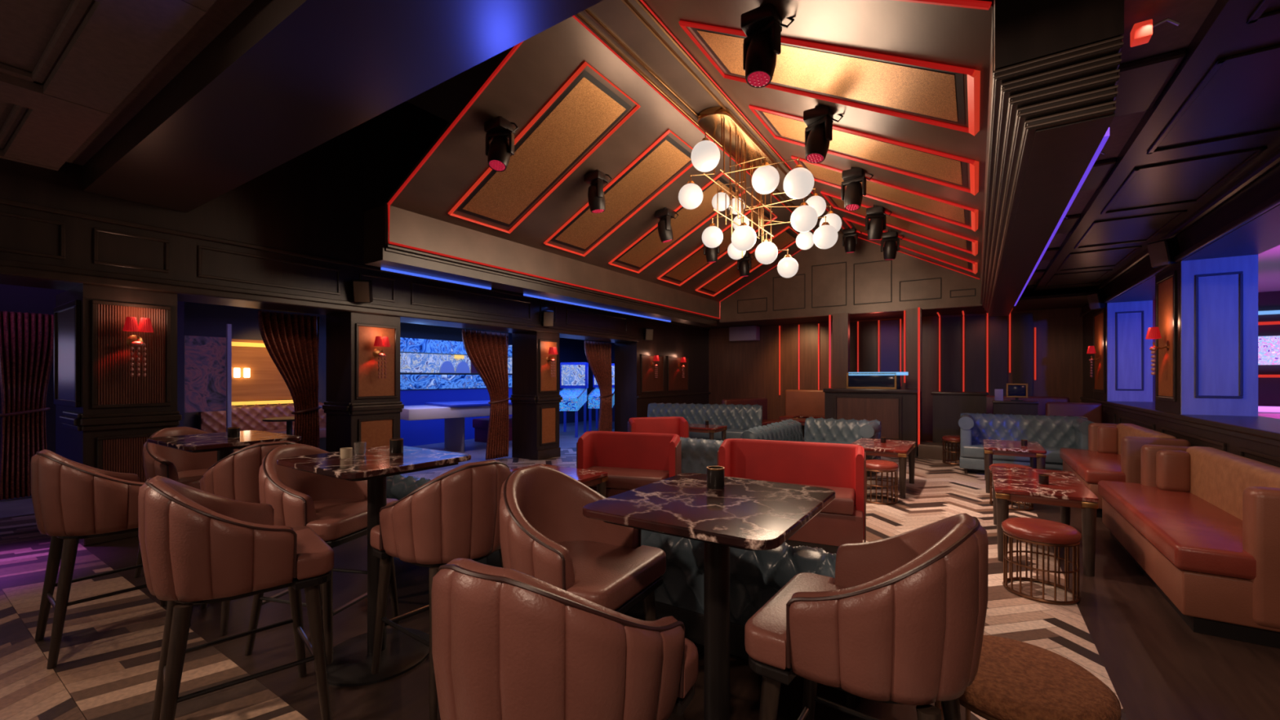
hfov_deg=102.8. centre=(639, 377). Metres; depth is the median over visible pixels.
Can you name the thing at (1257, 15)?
trim
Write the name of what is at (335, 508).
bar stool
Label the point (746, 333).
unit
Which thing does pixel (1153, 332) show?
wall lamp
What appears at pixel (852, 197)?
lamp
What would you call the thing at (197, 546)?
bar stool
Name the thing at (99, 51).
ceiling
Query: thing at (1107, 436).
cushion
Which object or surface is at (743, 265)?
lamp
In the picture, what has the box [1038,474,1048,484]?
candle cup
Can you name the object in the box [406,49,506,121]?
ceiling
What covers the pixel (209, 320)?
wall
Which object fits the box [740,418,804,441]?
sofa
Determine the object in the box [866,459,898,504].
stool
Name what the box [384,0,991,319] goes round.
trim
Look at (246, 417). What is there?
tufted bench
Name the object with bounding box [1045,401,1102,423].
wall
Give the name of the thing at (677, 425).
banquette
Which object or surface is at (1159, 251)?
grille
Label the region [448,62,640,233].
roof panel
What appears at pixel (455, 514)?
bar stool
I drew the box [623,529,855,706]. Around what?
sofa
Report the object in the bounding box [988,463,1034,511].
stool
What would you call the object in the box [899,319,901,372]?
tube
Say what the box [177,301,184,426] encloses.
wall
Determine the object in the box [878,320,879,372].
tube
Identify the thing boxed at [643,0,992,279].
ceiling
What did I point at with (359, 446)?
drinking glass
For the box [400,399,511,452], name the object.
table
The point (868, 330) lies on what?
wall panel
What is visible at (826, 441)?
sofa backrest
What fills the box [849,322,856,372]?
wall panel
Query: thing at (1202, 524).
leather sofa
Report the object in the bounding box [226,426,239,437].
candle cup
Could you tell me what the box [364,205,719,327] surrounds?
trim
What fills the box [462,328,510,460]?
curtain
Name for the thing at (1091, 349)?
wall lamp
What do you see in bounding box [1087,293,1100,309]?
grille
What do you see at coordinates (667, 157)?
roof panel
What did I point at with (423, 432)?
wall
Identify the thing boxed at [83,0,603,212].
ceiling
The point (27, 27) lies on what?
trim
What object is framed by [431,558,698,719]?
bar stool
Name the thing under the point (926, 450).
step
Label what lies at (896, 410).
counter
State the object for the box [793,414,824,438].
table
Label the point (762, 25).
lamp
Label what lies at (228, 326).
slim post
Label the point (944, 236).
roof panel
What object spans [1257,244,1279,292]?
ceiling
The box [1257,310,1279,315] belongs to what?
light
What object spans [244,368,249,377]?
wall light
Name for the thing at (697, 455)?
sofa
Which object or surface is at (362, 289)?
loudspeaker
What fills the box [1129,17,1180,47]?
ceiling spotlight
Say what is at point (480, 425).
bench
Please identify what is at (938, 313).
tube
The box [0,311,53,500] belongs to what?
curtain
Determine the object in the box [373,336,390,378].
wall lamp
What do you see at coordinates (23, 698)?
floor
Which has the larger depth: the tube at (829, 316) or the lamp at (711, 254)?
the tube at (829, 316)
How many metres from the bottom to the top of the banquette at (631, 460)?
0.830 m
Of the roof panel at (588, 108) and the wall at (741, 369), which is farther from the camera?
the wall at (741, 369)
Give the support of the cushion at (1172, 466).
on the leather sofa at (1202, 524)
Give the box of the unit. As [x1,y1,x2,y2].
[728,325,759,342]
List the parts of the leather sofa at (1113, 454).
seat, seat, arm, arm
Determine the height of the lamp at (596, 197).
0.510 m
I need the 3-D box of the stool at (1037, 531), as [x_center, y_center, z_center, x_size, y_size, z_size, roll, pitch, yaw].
[2.612,1.174,3.333,0.410,0.448,0.410,0,0,33]
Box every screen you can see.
[1005,383,1027,401]
[1257,335,1279,364]
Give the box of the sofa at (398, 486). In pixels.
[386,474,502,567]
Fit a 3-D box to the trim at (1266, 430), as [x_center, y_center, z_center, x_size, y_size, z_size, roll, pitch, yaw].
[4.532,-0.185,3.303,0.620,2.770,15.500,0,0,33]
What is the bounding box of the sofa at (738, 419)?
[647,402,762,440]
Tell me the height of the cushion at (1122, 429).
0.440 m
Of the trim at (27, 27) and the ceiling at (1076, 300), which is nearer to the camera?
the trim at (27, 27)
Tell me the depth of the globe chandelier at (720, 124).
6.01 m
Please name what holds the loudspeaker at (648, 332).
attached to the wall at (315, 202)
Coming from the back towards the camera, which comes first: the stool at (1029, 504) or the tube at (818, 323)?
the tube at (818, 323)
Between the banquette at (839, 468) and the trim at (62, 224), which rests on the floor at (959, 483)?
the banquette at (839, 468)
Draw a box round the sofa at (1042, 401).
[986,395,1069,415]
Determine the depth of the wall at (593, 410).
16.44 m
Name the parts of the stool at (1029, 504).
rod, rod, seat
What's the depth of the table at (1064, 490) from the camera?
3.87 m
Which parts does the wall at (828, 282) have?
panel moulding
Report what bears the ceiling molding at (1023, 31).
attached to the wall at (828, 282)
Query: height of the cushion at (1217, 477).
0.440 m
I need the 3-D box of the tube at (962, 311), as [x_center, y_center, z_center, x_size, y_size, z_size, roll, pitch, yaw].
[6.708,-0.449,10.595,0.032,1.799,0.676,0,0,33]
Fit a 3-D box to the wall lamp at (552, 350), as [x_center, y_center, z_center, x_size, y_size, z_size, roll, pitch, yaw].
[-1.525,-0.263,8.808,0.176,0.514,0.195,0,0,33]
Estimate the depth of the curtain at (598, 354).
11.20 m
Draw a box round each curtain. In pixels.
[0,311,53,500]
[257,311,322,448]
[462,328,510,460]
[584,340,613,431]
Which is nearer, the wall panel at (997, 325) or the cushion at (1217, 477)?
the cushion at (1217, 477)
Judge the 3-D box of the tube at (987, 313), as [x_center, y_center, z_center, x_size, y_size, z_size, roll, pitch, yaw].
[7.059,-0.399,10.364,0.032,1.899,0.676,0,0,33]
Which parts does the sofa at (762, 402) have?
backrest, seat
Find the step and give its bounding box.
[918,441,959,460]
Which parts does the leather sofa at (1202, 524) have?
arm, seat, seat, arm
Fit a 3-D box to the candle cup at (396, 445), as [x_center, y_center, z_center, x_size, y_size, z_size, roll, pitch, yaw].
[-1.298,0.363,2.721,0.067,0.073,0.067,0,0,33]
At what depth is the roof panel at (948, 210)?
6.19 m
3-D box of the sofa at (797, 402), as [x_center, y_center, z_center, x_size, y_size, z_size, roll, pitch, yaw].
[4.146,0.850,12.032,1.600,1.100,0.620,0,0,33]
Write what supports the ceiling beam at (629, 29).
attached to the wall at (828, 282)
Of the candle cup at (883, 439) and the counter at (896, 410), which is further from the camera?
the counter at (896, 410)
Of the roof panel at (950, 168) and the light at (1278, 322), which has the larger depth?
the light at (1278, 322)
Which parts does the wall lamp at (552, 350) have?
lamp shade, lamp shade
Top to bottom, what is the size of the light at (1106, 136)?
0.040 m
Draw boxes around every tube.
[778,325,780,395]
[798,324,799,389]
[817,323,819,390]
[828,315,831,387]
[857,321,858,372]
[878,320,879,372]
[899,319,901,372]
[903,310,905,382]
[917,306,919,446]
[937,312,940,391]
[961,311,964,391]
[986,313,988,392]
[1008,311,1011,372]
[1034,327,1035,380]
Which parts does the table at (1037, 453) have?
leg, leg, leg, leg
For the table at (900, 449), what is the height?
0.555 m
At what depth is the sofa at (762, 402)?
11.02 m
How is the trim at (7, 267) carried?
attached to the wall at (315, 202)
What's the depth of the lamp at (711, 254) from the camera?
8.54 m
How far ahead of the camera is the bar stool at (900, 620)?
1.25 m
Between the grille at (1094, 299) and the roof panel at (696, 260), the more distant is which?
the roof panel at (696, 260)
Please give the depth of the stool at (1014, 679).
1.58 m
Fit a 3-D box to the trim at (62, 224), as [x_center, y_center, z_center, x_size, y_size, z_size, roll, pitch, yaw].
[-2.890,-1.110,6.870,0.018,0.300,9.500,0,0,33]
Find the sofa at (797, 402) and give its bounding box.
[778,389,824,428]
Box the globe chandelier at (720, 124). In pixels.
[678,106,841,277]
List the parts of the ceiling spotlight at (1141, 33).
bracket arm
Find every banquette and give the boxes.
[576,431,681,497]
[627,416,688,437]
[716,438,866,554]
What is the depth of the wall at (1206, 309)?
5.06 m
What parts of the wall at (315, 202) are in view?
fluted panel, fluted panel, fabric panel, fabric panel, fabric panel, moulding, fabric panel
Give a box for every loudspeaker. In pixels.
[352,279,373,302]
[542,310,554,326]
[644,328,653,340]
[1087,290,1106,310]
[1146,236,1178,267]
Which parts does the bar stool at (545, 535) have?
backrest, seat, seat frame, leg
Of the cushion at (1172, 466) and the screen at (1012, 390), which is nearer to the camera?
the cushion at (1172, 466)
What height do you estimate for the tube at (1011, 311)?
1.249 m
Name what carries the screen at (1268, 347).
attached to the wall at (1268, 388)
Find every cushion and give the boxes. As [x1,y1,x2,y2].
[688,427,748,439]
[962,442,1075,464]
[1097,426,1118,453]
[1116,423,1176,454]
[1155,449,1190,492]
[1186,446,1279,519]
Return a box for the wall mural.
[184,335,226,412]
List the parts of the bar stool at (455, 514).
seat, leg, foot rail, foot rail, seat frame, leg, backrest, leg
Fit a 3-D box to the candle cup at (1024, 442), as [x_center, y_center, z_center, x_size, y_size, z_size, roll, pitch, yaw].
[4.760,0.808,6.324,0.065,0.073,0.065,0,0,33]
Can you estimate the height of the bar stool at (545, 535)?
1.032 m
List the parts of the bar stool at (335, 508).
leg, foot rail, foot rail, backrest, leg, leg, seat frame, foot rail, seat, foot rail, leg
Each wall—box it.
[0,101,710,546]
[0,284,590,457]
[53,290,80,457]
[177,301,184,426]
[400,337,511,446]
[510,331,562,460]
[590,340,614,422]
[708,299,1155,441]
[719,233,982,322]
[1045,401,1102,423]
[1083,162,1279,467]
[1257,291,1279,406]
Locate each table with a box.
[146,430,301,462]
[262,416,294,435]
[276,445,471,686]
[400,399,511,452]
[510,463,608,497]
[582,472,835,719]
[688,423,727,440]
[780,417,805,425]
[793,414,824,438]
[850,438,915,498]
[982,439,1046,493]
[991,465,1098,576]
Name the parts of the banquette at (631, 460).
seat, seat, backrest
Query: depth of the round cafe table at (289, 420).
8.12 m
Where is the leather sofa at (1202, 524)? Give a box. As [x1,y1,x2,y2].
[1097,444,1279,648]
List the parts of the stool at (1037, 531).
rod, rod, rod, rod, rod, rod, rod, rod, rod, rod, seat, rod, rod, rod, rod, rod, rod, rod, rod, rod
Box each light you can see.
[233,368,239,377]
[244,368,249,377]
[381,266,671,322]
[1013,127,1109,306]
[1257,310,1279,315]
[1257,320,1279,324]
[1257,374,1279,377]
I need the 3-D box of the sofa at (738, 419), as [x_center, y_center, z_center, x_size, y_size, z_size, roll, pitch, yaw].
[1.184,0.957,9.982,2.300,0.886,0.806,0,0,19]
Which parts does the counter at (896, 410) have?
panel, moulding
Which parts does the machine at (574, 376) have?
leg, rail, leg, leg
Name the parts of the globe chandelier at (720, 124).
globe, arm, globe, globe, arm, drop rod, drop rod, globe, drop rod, drop rod, drop rod, drop rod, drop rod, drop rod, drop rod, globe, globe, drop rod, globe, drop rod, drop rod, drop rod, globe, drop rod, arm, drop rod, drop rod, drop rod, drop rod, drop rod, drop rod, arm, drop rod, globe, globe, drop rod, arm, globe, arm, arm, globe, globe, globe, globe, globe, globe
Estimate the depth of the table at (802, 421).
10.15 m
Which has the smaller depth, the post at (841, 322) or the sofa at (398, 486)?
the sofa at (398, 486)
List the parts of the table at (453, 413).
leg, rail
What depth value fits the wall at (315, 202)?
5.50 m
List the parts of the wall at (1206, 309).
fabric panel, moulding, reveal moulding, moulding, fabric panel, reveal moulding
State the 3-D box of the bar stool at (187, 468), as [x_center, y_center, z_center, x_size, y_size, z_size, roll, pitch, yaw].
[-3.222,0.886,3.715,0.577,1.032,0.559,0,0,18]
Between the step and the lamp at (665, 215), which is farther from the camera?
the step
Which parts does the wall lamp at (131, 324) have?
lamp shade, lamp shade, lamp shade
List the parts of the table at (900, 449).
leg, leg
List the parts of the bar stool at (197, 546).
leg, leg, backrest, foot rail, foot rail, seat frame, leg, foot rail, seat, leg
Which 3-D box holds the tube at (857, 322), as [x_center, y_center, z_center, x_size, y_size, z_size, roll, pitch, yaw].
[5.131,-0.560,12.018,0.026,1.520,0.030,0,0,33]
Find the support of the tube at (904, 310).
attached to the post at (911, 314)
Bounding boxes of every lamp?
[122,316,153,377]
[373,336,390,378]
[484,115,518,171]
[546,346,557,377]
[583,168,612,213]
[650,355,659,377]
[654,207,678,242]
[678,357,686,377]
[703,239,724,262]
[737,252,755,276]
[741,3,794,88]
[803,105,843,163]
[840,167,873,210]
[842,226,862,253]
[865,204,892,239]
[880,230,904,259]
[1086,346,1101,377]
[1145,326,1169,374]
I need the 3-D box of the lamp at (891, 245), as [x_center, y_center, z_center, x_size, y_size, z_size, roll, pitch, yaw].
[4.150,-2.190,8.388,0.342,0.512,0.222,0,0,33]
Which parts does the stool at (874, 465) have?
rod, rod, rod, rod, seat, rod, rod, rod, rod, rod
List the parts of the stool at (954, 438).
seat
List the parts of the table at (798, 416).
leg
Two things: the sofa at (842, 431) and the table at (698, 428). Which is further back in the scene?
the table at (698, 428)
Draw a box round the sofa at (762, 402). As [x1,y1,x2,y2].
[721,397,781,426]
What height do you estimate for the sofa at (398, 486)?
0.659 m
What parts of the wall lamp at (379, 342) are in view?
lamp shade, lamp shade, lamp shade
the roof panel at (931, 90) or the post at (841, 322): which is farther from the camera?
the post at (841, 322)
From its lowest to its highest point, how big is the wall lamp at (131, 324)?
0.514 m
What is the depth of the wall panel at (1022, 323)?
10.30 m
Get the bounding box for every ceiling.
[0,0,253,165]
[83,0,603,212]
[387,16,813,302]
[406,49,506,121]
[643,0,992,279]
[677,291,1098,328]
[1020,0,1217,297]
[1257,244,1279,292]
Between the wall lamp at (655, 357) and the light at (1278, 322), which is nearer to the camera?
the light at (1278, 322)
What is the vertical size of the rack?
0.310 m
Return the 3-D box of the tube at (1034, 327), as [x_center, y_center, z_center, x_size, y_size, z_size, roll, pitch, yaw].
[7.896,-0.475,10.199,0.028,1.050,0.032,0,0,33]
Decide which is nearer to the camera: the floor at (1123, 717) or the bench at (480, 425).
the floor at (1123, 717)
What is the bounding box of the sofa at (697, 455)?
[680,436,723,474]
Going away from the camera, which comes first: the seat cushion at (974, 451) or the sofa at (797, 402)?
the seat cushion at (974, 451)
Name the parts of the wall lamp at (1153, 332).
lamp shade, lamp shade, lamp shade, arm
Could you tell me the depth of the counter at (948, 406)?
9.03 m
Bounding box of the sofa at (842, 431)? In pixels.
[804,416,881,476]
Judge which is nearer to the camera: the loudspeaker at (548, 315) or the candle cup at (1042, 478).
the candle cup at (1042, 478)
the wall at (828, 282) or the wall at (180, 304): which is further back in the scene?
the wall at (828, 282)
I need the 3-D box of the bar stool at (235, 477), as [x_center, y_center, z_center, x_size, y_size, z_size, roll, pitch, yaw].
[-2.298,0.886,3.105,0.577,1.032,0.559,0,0,41]
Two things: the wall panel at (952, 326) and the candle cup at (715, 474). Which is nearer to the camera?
the candle cup at (715, 474)
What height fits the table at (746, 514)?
1.000 m
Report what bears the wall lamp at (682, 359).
attached to the wall at (315, 202)
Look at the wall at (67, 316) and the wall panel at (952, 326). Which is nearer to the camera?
the wall at (67, 316)
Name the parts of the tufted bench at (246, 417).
seat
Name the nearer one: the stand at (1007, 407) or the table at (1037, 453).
the table at (1037, 453)
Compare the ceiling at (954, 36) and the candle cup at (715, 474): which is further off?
the ceiling at (954, 36)
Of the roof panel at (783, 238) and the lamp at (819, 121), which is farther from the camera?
the roof panel at (783, 238)
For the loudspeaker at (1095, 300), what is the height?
0.280 m
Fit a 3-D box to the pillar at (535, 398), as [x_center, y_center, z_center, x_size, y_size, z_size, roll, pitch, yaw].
[-1.823,0.310,8.999,0.660,2.180,0.630,0,0,33]
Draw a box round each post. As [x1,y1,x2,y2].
[226,324,231,431]
[832,312,849,387]
[905,307,921,441]
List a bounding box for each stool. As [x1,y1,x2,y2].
[31,448,191,669]
[133,426,239,577]
[137,475,333,719]
[200,440,297,635]
[244,443,399,665]
[370,459,511,719]
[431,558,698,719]
[499,465,666,621]
[744,512,988,719]
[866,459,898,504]
[934,635,1120,719]
[942,435,959,465]
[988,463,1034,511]
[1001,517,1081,604]
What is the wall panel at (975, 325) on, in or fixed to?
attached to the wall at (741, 369)
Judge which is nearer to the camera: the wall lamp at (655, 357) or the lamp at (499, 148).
the lamp at (499, 148)
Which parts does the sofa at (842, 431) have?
rolled arm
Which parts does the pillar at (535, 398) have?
fabric panel, fabric panel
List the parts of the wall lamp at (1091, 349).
lamp shade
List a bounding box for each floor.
[0,513,306,719]
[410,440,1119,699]
[970,700,1128,719]
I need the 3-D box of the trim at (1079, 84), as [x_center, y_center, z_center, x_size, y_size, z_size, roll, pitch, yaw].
[4.050,-1.236,5.653,0.424,0.249,8.423,0,0,33]
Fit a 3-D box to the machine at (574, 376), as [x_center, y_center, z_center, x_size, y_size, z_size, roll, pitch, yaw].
[-1.709,0.510,12.547,0.680,1.780,1.343,0,0,3]
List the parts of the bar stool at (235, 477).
leg, leg, backrest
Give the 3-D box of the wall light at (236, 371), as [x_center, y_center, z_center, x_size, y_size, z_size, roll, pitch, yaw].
[-6.803,-0.080,8.618,0.080,0.160,0.070,0,0,33]
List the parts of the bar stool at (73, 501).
leg, foot rail, leg, backrest, seat frame, foot rail, foot rail, leg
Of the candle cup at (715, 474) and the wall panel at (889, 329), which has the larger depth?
the wall panel at (889, 329)
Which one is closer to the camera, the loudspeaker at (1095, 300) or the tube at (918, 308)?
the loudspeaker at (1095, 300)
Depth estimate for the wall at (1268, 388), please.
8.93 m
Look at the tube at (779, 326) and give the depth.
13.04 m
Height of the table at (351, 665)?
1.000 m
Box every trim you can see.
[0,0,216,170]
[0,198,710,342]
[0,211,626,332]
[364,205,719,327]
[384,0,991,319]
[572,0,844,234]
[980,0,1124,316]
[980,35,1124,315]
[1044,0,1279,287]
[1080,148,1279,462]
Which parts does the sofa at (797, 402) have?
seat, backrest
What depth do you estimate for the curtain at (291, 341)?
6.23 m
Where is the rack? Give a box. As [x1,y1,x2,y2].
[846,372,908,389]
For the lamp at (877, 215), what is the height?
0.512 m
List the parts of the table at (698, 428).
leg, leg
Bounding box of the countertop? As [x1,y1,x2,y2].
[1257,405,1279,418]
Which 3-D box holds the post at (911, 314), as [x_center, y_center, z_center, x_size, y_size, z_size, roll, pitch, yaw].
[5.154,0.055,9.615,0.260,2.690,0.170,0,0,33]
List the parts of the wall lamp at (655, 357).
lamp shade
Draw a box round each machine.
[559,362,588,437]
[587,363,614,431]
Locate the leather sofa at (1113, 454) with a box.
[1059,422,1191,517]
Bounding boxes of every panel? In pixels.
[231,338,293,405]
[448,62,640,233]
[543,128,693,256]
[608,172,744,273]
[657,204,777,285]
[678,20,980,136]
[695,226,798,296]
[748,104,978,195]
[791,155,977,231]
[820,191,977,256]
[842,217,977,274]
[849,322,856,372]
[859,321,877,372]
[880,320,898,372]
[942,316,961,391]
[965,315,985,391]
[989,315,1007,395]
[1012,312,1032,396]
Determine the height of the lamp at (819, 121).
0.512 m
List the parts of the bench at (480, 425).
seat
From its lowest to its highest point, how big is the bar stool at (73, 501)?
1.032 m
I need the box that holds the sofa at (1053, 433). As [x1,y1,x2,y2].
[958,412,1093,474]
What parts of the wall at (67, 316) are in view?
mirror panel, moulding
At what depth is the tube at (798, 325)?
12.76 m
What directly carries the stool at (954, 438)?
on the floor at (959, 483)
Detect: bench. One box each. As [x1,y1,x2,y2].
[198,402,325,450]
[472,415,511,442]
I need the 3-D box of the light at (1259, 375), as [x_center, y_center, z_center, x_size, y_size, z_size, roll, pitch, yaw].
[11.019,-0.025,8.832,3.500,0.050,0.070,0,0,33]
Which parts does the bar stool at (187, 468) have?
leg, backrest, seat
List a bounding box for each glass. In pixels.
[339,447,352,458]
[353,441,366,454]
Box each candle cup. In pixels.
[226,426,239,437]
[389,438,403,453]
[706,466,724,489]
[880,436,886,443]
[1021,439,1027,445]
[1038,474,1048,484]
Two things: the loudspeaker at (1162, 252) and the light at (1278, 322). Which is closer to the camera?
the loudspeaker at (1162, 252)
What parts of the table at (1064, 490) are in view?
leg, leg, leg, leg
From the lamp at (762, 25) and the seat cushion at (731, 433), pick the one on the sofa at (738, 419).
the seat cushion at (731, 433)
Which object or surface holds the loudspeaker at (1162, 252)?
attached to the wall at (1206, 309)
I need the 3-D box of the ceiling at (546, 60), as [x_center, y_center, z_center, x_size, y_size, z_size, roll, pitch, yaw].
[0.620,-2.392,7.906,2.336,1.271,8.030,0,0,33]
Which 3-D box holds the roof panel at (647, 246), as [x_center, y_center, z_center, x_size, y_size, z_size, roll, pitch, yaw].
[0.552,-2.315,7.915,1.957,1.045,0.870,0,0,33]
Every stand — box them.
[992,400,1038,415]
[994,389,1003,400]
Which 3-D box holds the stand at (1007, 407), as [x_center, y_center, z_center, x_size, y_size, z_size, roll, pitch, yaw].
[6.369,0.900,8.678,0.620,1.000,0.340,0,0,33]
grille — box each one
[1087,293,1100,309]
[1146,240,1169,266]
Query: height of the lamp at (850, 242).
0.511 m
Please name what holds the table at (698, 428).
on the floor at (959, 483)
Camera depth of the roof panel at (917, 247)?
8.69 m
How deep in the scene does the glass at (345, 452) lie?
2.52 m

